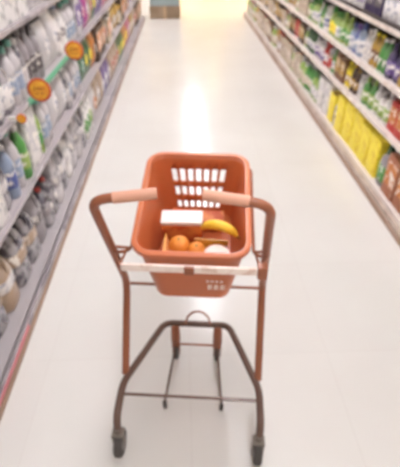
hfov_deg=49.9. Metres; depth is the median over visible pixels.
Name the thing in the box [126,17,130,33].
snack bag
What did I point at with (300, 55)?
carton
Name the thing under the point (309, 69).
bottle
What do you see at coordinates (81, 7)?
snack bag
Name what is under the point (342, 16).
detergent bottle
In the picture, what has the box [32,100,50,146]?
bottle
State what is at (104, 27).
snack bag
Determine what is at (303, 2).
carton
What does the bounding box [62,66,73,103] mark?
bottle
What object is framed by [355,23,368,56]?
detergent bottle
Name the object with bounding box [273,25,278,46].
detergent bottle
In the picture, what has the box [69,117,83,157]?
jug
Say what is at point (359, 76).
bottle
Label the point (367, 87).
detergent bottle
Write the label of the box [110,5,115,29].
snack bag
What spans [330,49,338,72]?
bottle
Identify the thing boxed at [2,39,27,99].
bottle
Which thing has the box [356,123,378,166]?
carton
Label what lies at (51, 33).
snack bag
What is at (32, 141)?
bottle
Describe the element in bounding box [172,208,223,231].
cereal box
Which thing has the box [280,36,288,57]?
carton
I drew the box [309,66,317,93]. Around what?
bottle
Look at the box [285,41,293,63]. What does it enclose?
carton
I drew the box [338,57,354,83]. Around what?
carton
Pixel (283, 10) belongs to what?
carton
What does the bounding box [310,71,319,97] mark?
detergent bottle
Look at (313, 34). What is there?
bottle
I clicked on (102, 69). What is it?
snack bag
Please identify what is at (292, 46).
carton
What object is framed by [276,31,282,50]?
bottle
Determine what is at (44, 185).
jug
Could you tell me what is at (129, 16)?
snack bag
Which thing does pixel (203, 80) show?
floor
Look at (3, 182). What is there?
jug
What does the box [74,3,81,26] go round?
print
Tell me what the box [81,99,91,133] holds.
bottle
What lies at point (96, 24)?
carton
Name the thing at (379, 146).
carton
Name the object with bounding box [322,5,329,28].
bottle
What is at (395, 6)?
detergent bottle
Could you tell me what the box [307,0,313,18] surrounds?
detergent bottle
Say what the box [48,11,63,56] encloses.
jug
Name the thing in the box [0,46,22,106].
bottle
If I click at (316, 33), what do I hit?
bottle
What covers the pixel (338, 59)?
print
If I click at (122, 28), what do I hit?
snack bag
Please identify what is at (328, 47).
bottle
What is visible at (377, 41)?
bottle
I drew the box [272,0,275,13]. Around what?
carton
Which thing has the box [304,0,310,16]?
carton
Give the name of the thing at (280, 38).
bottle
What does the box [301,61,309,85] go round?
detergent bottle
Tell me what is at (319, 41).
detergent bottle
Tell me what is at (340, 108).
print
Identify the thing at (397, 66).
detergent bottle
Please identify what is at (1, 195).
print
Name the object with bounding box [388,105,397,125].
print
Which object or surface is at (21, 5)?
carton
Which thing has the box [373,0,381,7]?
print
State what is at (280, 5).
carton
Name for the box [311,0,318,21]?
detergent bottle
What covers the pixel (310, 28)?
bottle
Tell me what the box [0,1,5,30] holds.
carton
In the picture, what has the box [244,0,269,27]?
shelving unit
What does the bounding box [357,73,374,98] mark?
bottle
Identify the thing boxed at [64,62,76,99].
bottle
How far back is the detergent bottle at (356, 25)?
3.36 m
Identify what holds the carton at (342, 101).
on the shelving unit at (318, 116)
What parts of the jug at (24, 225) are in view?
handle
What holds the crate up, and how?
on the carton at (156, 12)
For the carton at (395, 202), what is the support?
on the shelving unit at (366, 183)
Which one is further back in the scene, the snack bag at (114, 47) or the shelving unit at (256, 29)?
the shelving unit at (256, 29)
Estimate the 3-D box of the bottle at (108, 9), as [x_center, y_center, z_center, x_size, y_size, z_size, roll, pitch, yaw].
[-1.017,-2.337,4.778,0.084,0.280,0.086,1,36,2]
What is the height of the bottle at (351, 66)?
0.190 m
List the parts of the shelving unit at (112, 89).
shelf, price rail, shelf, price rail, price rail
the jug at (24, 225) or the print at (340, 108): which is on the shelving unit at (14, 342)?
the jug at (24, 225)
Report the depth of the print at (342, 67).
3.54 m
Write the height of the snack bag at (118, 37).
0.340 m
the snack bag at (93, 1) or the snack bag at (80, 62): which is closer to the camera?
the snack bag at (80, 62)
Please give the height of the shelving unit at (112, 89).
1.810 m
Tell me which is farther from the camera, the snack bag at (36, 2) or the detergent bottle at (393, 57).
the detergent bottle at (393, 57)
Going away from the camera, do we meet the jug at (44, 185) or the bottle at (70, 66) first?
the jug at (44, 185)
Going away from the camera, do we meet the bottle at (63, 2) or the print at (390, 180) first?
the print at (390, 180)
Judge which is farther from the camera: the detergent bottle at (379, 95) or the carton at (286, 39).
the carton at (286, 39)
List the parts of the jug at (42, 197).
handle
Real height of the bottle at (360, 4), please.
0.250 m
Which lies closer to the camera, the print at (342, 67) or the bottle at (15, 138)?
the bottle at (15, 138)
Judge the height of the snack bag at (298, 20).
0.180 m
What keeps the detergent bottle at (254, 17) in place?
on the shelving unit at (249, 19)
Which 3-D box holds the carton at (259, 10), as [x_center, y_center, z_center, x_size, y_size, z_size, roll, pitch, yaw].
[1.042,-3.670,7.329,0.102,0.252,0.155,-2,36,-2]
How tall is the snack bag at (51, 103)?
0.290 m
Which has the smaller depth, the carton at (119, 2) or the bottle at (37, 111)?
the bottle at (37, 111)
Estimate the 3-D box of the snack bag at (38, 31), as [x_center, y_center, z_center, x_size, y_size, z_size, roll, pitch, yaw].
[-0.917,-1.073,2.470,0.087,0.260,0.173,-1,36,-1]
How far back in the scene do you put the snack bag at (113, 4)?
5.17 m
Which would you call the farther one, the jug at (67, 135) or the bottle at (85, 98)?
the bottle at (85, 98)
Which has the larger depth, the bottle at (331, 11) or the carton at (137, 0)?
the carton at (137, 0)
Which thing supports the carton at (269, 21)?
on the shelving unit at (269, 47)
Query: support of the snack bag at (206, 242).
in the shopping basket
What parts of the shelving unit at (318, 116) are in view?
price rail, kick plate, price rail, price rail, price rail, shelf, shelf, panel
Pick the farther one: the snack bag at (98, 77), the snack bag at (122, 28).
the snack bag at (122, 28)
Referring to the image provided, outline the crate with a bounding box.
[149,0,179,5]
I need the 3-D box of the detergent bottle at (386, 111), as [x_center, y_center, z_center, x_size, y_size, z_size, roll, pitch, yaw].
[1.239,-0.812,2.800,0.063,0.210,0.102,-2,36,-3]
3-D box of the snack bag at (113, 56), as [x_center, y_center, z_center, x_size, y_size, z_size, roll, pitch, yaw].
[-1.032,-2.001,4.993,0.103,0.310,0.207,-1,36,-1]
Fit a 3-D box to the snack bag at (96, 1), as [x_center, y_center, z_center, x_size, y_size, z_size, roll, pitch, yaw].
[-0.995,-2.170,3.993,0.084,0.250,0.167,-1,36,-2]
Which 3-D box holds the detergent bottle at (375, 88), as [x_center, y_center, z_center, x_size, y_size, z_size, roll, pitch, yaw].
[1.240,-0.991,3.055,0.060,0.200,0.098,-2,36,-3]
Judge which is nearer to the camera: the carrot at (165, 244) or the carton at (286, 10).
the carrot at (165, 244)
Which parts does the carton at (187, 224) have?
lid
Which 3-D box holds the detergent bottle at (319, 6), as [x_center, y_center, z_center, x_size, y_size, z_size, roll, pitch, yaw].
[1.175,-2.179,4.218,0.066,0.220,0.107,0,36,-1]
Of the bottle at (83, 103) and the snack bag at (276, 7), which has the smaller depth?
the bottle at (83, 103)
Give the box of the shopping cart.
[89,168,275,465]
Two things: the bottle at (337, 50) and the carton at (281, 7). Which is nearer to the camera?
the bottle at (337, 50)
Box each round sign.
[8,114,26,123]
[27,78,50,100]
[65,41,82,59]
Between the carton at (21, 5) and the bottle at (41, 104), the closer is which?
the carton at (21, 5)
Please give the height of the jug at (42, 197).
0.240 m
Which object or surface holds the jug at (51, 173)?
on the shelving unit at (64, 217)
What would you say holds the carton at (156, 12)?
on the floor
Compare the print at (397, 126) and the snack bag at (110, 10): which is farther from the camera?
the snack bag at (110, 10)
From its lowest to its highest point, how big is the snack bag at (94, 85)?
0.340 m
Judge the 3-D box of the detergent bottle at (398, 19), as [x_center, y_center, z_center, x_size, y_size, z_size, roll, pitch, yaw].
[1.244,-1.351,2.563,0.072,0.240,0.117,-1,36,-1]
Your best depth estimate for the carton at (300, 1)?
4.76 m
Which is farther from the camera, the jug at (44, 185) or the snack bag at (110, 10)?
the snack bag at (110, 10)
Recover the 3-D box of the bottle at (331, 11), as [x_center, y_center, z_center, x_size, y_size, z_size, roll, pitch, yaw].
[1.187,-1.951,3.903,0.066,0.220,0.068,-1,36,-1]
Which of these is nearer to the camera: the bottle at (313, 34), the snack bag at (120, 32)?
the bottle at (313, 34)
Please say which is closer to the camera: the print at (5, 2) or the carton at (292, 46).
the print at (5, 2)
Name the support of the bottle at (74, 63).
on the shelving unit at (103, 112)
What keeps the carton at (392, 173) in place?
on the shelving unit at (366, 183)
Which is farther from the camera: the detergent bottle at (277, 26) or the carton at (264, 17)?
the carton at (264, 17)
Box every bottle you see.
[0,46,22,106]
[0,67,15,116]
[0,97,5,126]
[0,132,26,188]
[0,143,21,198]
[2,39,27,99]
[8,38,29,93]
[9,124,32,178]
[11,30,33,79]
[17,26,39,77]
[24,24,44,77]
[25,114,39,154]
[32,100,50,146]
[34,114,45,152]
[38,101,53,139]
[57,3,71,41]
[58,68,71,109]
[60,0,74,40]
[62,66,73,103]
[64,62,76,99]
[65,0,76,39]
[67,58,78,94]
[70,59,81,90]
[76,102,89,139]
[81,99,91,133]
[83,95,93,127]
[106,9,113,35]
[253,4,257,20]
[271,24,276,43]
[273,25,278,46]
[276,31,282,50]
[278,32,283,52]
[286,11,291,28]
[290,48,297,70]
[298,56,306,81]
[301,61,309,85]
[304,27,310,46]
[304,62,312,88]
[306,28,311,47]
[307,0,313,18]
[307,65,315,90]
[309,29,314,51]
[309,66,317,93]
[310,0,315,19]
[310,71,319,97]
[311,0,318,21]
[311,31,317,52]
[313,75,321,102]
[314,0,322,24]
[314,35,321,57]
[318,1,325,25]
[318,39,324,59]
[319,2,327,27]
[320,41,327,62]
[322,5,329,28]
[323,6,330,30]
[323,42,330,64]
[325,5,334,31]
[326,44,333,66]
[328,6,338,34]
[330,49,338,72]
[332,11,340,37]
[332,104,337,125]
[335,12,344,39]
[338,12,349,43]
[344,17,354,46]
[344,61,353,86]
[348,22,358,49]
[348,65,355,88]
[349,65,359,91]
[352,23,362,52]
[353,70,361,94]
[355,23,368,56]
[358,0,363,7]
[361,76,372,104]
[362,29,373,59]
[365,28,378,61]
[366,80,379,109]
[368,32,381,65]
[371,84,384,114]
[373,35,386,67]
[375,145,395,186]
[376,39,389,70]
[376,92,388,119]
[380,39,394,73]
[381,92,395,125]
[382,0,392,19]
[384,42,399,78]
[388,0,399,23]
[392,58,399,83]
[397,11,399,25]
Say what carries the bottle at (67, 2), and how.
on the shelving unit at (103, 112)
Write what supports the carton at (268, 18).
on the shelving unit at (256, 29)
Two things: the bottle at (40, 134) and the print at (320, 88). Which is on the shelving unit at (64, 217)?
the bottle at (40, 134)
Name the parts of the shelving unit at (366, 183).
price rail, kick plate, price rail, shelf, price rail, shelf, price rail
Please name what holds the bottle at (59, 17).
on the shelving unit at (64, 217)
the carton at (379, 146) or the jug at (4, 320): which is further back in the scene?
the carton at (379, 146)
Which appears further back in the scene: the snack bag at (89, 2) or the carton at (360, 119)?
the snack bag at (89, 2)
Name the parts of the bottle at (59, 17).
handle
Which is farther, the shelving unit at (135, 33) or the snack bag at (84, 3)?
the shelving unit at (135, 33)
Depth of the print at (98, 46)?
3.93 m
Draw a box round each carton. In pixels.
[0,0,18,26]
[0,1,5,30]
[0,187,8,230]
[8,105,42,169]
[15,0,28,18]
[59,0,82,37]
[91,25,101,61]
[96,24,103,54]
[97,21,105,51]
[101,17,110,43]
[102,12,112,38]
[115,0,123,20]
[133,4,137,25]
[135,1,138,22]
[137,0,140,18]
[149,5,179,18]
[161,210,202,244]
[257,9,263,26]
[259,11,265,27]
[260,13,268,30]
[263,17,267,34]
[265,17,272,37]
[267,20,275,38]
[268,24,273,41]
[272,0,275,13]
[278,4,284,20]
[280,7,287,21]
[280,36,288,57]
[281,9,284,23]
[282,37,291,60]
[283,9,289,25]
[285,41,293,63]
[287,43,299,67]
[289,13,294,31]
[291,15,301,34]
[292,51,301,74]
[295,52,309,77]
[298,0,302,12]
[298,22,306,40]
[300,24,309,44]
[301,0,304,14]
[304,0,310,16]
[316,76,328,109]
[321,80,339,116]
[327,91,342,122]
[333,52,347,79]
[333,94,348,134]
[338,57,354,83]
[340,101,358,144]
[348,111,369,154]
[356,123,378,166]
[364,0,373,12]
[364,132,390,177]
[372,0,384,16]
[380,152,399,201]
[386,100,399,133]
[391,176,399,213]
[393,110,399,140]
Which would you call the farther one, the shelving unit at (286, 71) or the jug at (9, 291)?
the shelving unit at (286, 71)
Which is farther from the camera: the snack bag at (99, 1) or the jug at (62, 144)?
the snack bag at (99, 1)
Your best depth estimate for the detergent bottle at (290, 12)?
5.37 m
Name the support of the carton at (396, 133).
on the shelving unit at (366, 183)
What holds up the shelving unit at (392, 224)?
on the floor
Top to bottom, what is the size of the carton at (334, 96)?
0.242 m
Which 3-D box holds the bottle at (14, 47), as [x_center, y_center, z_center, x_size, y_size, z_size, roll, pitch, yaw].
[-0.901,-0.827,2.131,0.078,0.260,0.080,-6,36,-8]
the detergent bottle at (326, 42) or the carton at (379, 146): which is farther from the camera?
the detergent bottle at (326, 42)
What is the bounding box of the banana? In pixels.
[201,220,240,239]
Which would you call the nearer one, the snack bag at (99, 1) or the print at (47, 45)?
the print at (47, 45)
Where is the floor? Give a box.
[0,0,399,466]
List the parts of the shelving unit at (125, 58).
shelf, price rail, price rail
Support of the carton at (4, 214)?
on the shelving unit at (14, 342)
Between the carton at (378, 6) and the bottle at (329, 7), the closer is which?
the carton at (378, 6)
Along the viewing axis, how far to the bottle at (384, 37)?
2.91 m
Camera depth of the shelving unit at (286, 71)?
4.97 m
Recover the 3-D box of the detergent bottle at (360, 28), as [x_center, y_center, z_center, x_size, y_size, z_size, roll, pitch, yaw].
[1.215,-1.498,3.296,0.060,0.200,0.098,0,36,0]
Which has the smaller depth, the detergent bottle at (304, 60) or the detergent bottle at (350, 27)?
the detergent bottle at (350, 27)
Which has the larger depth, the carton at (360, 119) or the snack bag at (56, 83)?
the carton at (360, 119)
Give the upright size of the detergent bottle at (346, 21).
0.230 m
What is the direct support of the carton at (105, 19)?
on the shelving unit at (112, 89)
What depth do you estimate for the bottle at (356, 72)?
3.35 m
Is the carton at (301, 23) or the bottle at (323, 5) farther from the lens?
the carton at (301, 23)
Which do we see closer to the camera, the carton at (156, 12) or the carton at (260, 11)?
the carton at (260, 11)
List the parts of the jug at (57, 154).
handle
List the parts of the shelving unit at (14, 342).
price rail, shelf, price rail, shelf, price rail, kick plate, price rail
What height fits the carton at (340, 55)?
0.202 m
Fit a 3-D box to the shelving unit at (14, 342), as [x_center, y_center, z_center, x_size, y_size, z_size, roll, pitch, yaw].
[-1.027,-0.336,1.563,0.498,1.810,1.200,-1,36,-2]
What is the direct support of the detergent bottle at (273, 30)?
on the shelving unit at (269, 47)
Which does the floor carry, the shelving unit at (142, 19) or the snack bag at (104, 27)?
the shelving unit at (142, 19)
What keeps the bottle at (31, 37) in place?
on the shelving unit at (64, 217)
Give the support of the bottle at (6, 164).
on the shelving unit at (14, 342)
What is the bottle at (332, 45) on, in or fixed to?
on the shelving unit at (318, 116)
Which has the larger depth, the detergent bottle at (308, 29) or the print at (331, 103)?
the detergent bottle at (308, 29)
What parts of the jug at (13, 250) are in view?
handle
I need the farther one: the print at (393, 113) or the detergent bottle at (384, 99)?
the detergent bottle at (384, 99)
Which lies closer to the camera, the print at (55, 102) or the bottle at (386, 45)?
the print at (55, 102)
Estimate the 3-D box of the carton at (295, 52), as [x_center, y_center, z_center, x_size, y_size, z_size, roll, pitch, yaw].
[1.151,-1.999,5.040,0.094,0.232,0.143,-2,36,-2]
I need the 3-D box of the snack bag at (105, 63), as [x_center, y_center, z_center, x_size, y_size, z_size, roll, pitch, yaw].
[-1.026,-1.732,4.596,0.112,0.340,0.227,-1,36,-1]
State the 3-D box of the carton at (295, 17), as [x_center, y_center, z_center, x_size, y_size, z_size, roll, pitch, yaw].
[1.151,-2.486,5.117,0.082,0.202,0.124,-1,36,-1]
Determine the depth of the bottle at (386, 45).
2.86 m
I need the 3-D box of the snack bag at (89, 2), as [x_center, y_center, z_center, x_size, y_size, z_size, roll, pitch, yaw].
[-0.977,-1.962,3.689,0.090,0.270,0.180,-2,36,-3]
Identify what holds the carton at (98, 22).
on the shelving unit at (112, 89)
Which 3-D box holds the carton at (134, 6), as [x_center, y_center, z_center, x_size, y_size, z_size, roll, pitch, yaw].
[-1.168,-3.802,7.477,0.126,0.312,0.192,-1,36,-2]
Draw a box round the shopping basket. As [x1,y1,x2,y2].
[131,152,251,297]
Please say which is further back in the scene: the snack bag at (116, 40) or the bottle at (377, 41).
the snack bag at (116, 40)
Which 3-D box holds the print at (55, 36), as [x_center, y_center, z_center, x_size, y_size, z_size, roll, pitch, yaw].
[-0.882,-1.203,2.623,0.004,0.093,0.095,-1,36,-1]
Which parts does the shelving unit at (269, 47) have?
price rail, price rail, shelf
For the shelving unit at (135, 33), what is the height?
1.810 m
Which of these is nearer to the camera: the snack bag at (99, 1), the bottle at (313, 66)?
the snack bag at (99, 1)
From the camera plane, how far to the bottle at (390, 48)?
2.79 m
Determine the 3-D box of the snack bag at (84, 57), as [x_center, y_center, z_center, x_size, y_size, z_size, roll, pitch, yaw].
[-0.970,-1.414,3.512,0.090,0.270,0.180,-2,36,-2]
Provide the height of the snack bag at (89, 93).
0.320 m
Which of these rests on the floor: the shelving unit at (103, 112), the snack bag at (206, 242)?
the shelving unit at (103, 112)
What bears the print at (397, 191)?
attached to the carton at (395, 202)
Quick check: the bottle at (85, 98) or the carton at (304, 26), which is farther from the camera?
the carton at (304, 26)
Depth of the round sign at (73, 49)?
2.74 m
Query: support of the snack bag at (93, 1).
on the shelving unit at (103, 112)
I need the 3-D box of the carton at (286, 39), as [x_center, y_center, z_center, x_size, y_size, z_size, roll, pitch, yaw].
[1.137,-2.368,5.524,0.106,0.262,0.161,-1,36,-1]
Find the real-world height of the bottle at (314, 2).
0.200 m
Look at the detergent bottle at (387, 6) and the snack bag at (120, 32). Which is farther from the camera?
the snack bag at (120, 32)
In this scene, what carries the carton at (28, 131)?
on the shelving unit at (64, 217)
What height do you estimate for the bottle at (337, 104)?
0.250 m
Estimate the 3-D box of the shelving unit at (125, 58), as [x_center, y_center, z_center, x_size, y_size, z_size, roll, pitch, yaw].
[-1.208,-3.150,5.447,0.498,1.810,1.200,-1,36,-2]
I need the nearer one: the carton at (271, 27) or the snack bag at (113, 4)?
the snack bag at (113, 4)
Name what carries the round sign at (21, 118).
attached to the shelving unit at (14, 342)
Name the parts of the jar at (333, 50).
lid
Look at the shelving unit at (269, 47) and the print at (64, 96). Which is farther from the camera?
the shelving unit at (269, 47)
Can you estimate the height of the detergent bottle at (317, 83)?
0.250 m
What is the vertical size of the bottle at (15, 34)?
0.280 m
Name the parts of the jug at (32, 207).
handle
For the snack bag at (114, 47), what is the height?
0.350 m
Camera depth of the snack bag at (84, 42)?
3.62 m
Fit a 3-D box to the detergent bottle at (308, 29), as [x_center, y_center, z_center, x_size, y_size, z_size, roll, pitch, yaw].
[1.160,-2.115,4.615,0.057,0.190,0.093,-2,36,-2]
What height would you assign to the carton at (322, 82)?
0.272 m
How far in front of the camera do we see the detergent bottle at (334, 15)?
3.79 m
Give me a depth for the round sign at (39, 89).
2.07 m
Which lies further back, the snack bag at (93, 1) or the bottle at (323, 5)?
the bottle at (323, 5)
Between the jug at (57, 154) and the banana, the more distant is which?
the jug at (57, 154)
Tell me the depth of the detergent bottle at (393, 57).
2.72 m
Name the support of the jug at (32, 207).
on the shelving unit at (14, 342)
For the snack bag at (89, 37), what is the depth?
3.77 m
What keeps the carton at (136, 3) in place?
on the shelving unit at (142, 19)
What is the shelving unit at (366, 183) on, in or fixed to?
on the floor
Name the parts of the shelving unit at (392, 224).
price rail, kick plate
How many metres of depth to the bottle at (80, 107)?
3.48 m
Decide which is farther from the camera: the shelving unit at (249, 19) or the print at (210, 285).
the shelving unit at (249, 19)
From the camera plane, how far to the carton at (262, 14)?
7.01 m
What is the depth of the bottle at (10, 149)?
2.00 m
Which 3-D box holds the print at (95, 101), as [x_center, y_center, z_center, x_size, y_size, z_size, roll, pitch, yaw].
[-0.929,-1.163,3.816,0.004,0.106,0.109,0,36,0]
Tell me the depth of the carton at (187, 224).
1.48 m
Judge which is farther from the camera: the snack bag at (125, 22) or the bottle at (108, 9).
the snack bag at (125, 22)
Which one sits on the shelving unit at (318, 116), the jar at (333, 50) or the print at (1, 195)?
the jar at (333, 50)
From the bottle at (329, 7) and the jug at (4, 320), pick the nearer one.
the jug at (4, 320)
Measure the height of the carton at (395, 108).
0.182 m
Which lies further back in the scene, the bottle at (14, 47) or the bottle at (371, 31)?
the bottle at (371, 31)
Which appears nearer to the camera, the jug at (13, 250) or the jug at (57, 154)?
the jug at (13, 250)
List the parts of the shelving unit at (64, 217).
panel, shelf, price rail, shelf, price rail, shelf, price rail, kick plate, price rail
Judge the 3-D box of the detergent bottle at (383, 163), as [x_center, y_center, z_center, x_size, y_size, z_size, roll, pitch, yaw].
[1.249,-0.454,2.865,0.083,0.280,0.137,0,36,-1]
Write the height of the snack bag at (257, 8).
0.270 m
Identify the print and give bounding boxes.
[0,190,3,208]
[2,0,14,5]
[45,37,49,53]
[53,28,57,44]
[53,96,57,111]
[62,88,66,101]
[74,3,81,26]
[94,96,96,108]
[96,31,100,51]
[206,281,224,289]
[317,81,322,100]
[323,86,329,106]
[328,96,334,115]
[335,56,340,71]
[335,101,343,125]
[339,61,344,76]
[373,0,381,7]
[383,160,397,190]
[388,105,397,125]
[395,111,399,131]
[395,180,399,198]
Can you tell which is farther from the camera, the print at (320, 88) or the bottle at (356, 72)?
the print at (320, 88)
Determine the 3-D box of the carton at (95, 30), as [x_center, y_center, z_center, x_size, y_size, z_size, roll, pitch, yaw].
[-0.988,-1.752,3.968,0.114,0.282,0.174,-1,36,-2]
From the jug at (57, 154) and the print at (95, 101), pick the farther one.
the print at (95, 101)
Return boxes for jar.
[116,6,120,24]
[327,48,340,69]
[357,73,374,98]
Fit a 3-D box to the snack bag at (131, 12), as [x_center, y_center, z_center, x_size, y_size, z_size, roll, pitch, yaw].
[-1.133,-3.542,7.094,0.112,0.340,0.227,-1,36,-1]
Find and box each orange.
[169,235,188,250]
[187,242,205,251]
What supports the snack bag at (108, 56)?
on the shelving unit at (112, 89)
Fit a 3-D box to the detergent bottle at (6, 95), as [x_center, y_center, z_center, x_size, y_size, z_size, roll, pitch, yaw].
[-0.894,-0.661,1.901,0.078,0.260,0.127,2,36,3]
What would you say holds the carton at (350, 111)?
on the shelving unit at (366, 183)
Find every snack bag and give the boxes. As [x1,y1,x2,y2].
[27,0,33,9]
[31,19,49,69]
[34,0,41,5]
[39,9,57,64]
[44,83,57,128]
[50,73,66,120]
[76,58,83,81]
[78,0,84,26]
[80,43,87,77]
[81,0,88,27]
[81,37,91,72]
[85,84,96,118]
[86,0,91,23]
[86,31,95,67]
[90,0,94,19]
[91,77,99,108]
[94,0,97,14]
[95,70,104,106]
[97,0,101,12]
[99,18,106,40]
[99,63,106,92]
[102,57,109,86]
[106,51,113,83]
[109,8,114,28]
[109,47,115,75]
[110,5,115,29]
[111,41,118,68]
[112,2,118,28]
[115,38,119,63]
[116,33,122,58]
[119,30,123,51]
[121,26,125,49]
[124,21,128,44]
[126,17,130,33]
[128,14,132,35]
[130,10,134,29]
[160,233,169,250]
[194,238,227,247]
[255,5,258,20]
[275,1,279,16]
[275,27,281,45]
[294,18,299,36]
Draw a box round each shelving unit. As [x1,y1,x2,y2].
[0,0,96,238]
[0,27,65,421]
[23,5,114,151]
[55,0,125,101]
[115,12,133,70]
[125,0,139,48]
[134,0,144,31]
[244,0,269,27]
[252,0,287,43]
[263,0,303,64]
[277,0,352,95]
[298,0,399,142]
[330,8,399,224]
[385,213,399,246]
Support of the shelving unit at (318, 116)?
on the floor
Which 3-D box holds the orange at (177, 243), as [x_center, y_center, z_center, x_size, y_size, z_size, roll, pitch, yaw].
[-0.068,0.037,1.410,0.067,0.066,0.067,-28,45,-33]
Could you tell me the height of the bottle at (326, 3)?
0.210 m
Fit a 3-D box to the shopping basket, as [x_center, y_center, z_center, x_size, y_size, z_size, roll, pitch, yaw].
[-0.017,-0.017,1.498,0.370,0.365,0.466,2,36,3]
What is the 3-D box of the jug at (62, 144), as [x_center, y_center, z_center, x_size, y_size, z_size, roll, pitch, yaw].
[-0.975,-0.539,2.983,0.144,0.300,0.140,-1,36,-1]
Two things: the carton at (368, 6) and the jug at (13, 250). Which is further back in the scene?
the carton at (368, 6)
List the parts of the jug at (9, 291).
handle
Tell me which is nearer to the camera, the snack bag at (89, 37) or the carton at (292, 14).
the snack bag at (89, 37)
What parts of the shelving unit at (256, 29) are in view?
price rail, price rail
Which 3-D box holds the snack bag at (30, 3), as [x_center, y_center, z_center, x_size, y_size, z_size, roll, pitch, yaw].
[-0.920,-1.316,2.226,0.094,0.280,0.187,-1,36,-1]
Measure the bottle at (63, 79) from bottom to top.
0.280 m
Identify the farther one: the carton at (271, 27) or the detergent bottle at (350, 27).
the carton at (271, 27)
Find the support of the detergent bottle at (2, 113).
on the shelving unit at (14, 342)
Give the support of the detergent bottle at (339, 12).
on the shelving unit at (318, 116)
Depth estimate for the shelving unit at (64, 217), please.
2.73 m
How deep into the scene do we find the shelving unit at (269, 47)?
6.00 m
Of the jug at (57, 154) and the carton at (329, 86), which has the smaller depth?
the jug at (57, 154)
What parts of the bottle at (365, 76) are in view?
lid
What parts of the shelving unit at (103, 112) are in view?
panel, shelf, price rail, shelf, price rail, price rail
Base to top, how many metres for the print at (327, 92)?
0.157 m
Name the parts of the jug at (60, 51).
handle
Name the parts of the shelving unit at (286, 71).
price rail, kick plate, price rail, price rail, shelf, shelf, panel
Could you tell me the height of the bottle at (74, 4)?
0.262 m
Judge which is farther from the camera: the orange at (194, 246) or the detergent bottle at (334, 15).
the detergent bottle at (334, 15)
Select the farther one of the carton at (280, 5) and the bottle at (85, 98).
the carton at (280, 5)
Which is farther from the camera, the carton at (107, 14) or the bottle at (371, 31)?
the carton at (107, 14)
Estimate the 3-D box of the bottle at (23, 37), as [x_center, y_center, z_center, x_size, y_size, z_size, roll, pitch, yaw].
[-0.915,-0.945,2.276,0.084,0.280,0.086,2,36,2]
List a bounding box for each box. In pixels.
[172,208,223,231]
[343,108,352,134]
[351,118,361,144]
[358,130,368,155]
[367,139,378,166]
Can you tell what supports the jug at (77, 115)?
on the shelving unit at (64, 217)
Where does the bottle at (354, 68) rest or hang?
on the shelving unit at (318, 116)
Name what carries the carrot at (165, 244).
in the shopping basket
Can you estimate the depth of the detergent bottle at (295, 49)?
5.13 m
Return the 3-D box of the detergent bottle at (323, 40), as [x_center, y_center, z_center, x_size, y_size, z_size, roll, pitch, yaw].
[1.185,-1.779,4.161,0.054,0.180,0.088,-1,36,-1]
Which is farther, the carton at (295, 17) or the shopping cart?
the carton at (295, 17)
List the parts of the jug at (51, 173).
handle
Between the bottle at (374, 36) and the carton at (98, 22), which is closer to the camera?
the bottle at (374, 36)
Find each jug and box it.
[0,168,11,210]
[0,227,31,288]
[0,256,19,312]
[0,296,8,337]
[12,210,40,263]
[21,192,46,243]
[33,187,54,227]
[34,156,64,203]
[35,176,58,214]
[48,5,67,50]
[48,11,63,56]
[51,144,68,189]
[58,139,73,178]
[60,124,76,167]
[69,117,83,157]
[73,109,85,147]
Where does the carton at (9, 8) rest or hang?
on the shelving unit at (64, 217)
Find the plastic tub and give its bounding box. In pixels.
[204,245,229,252]
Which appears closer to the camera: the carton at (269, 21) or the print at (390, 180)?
the print at (390, 180)
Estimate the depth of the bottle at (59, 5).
2.94 m
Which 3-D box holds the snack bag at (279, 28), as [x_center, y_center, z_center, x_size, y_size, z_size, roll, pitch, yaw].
[1.107,-2.729,6.015,0.090,0.270,0.180,-2,36,-3]
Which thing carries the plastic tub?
in the shopping basket

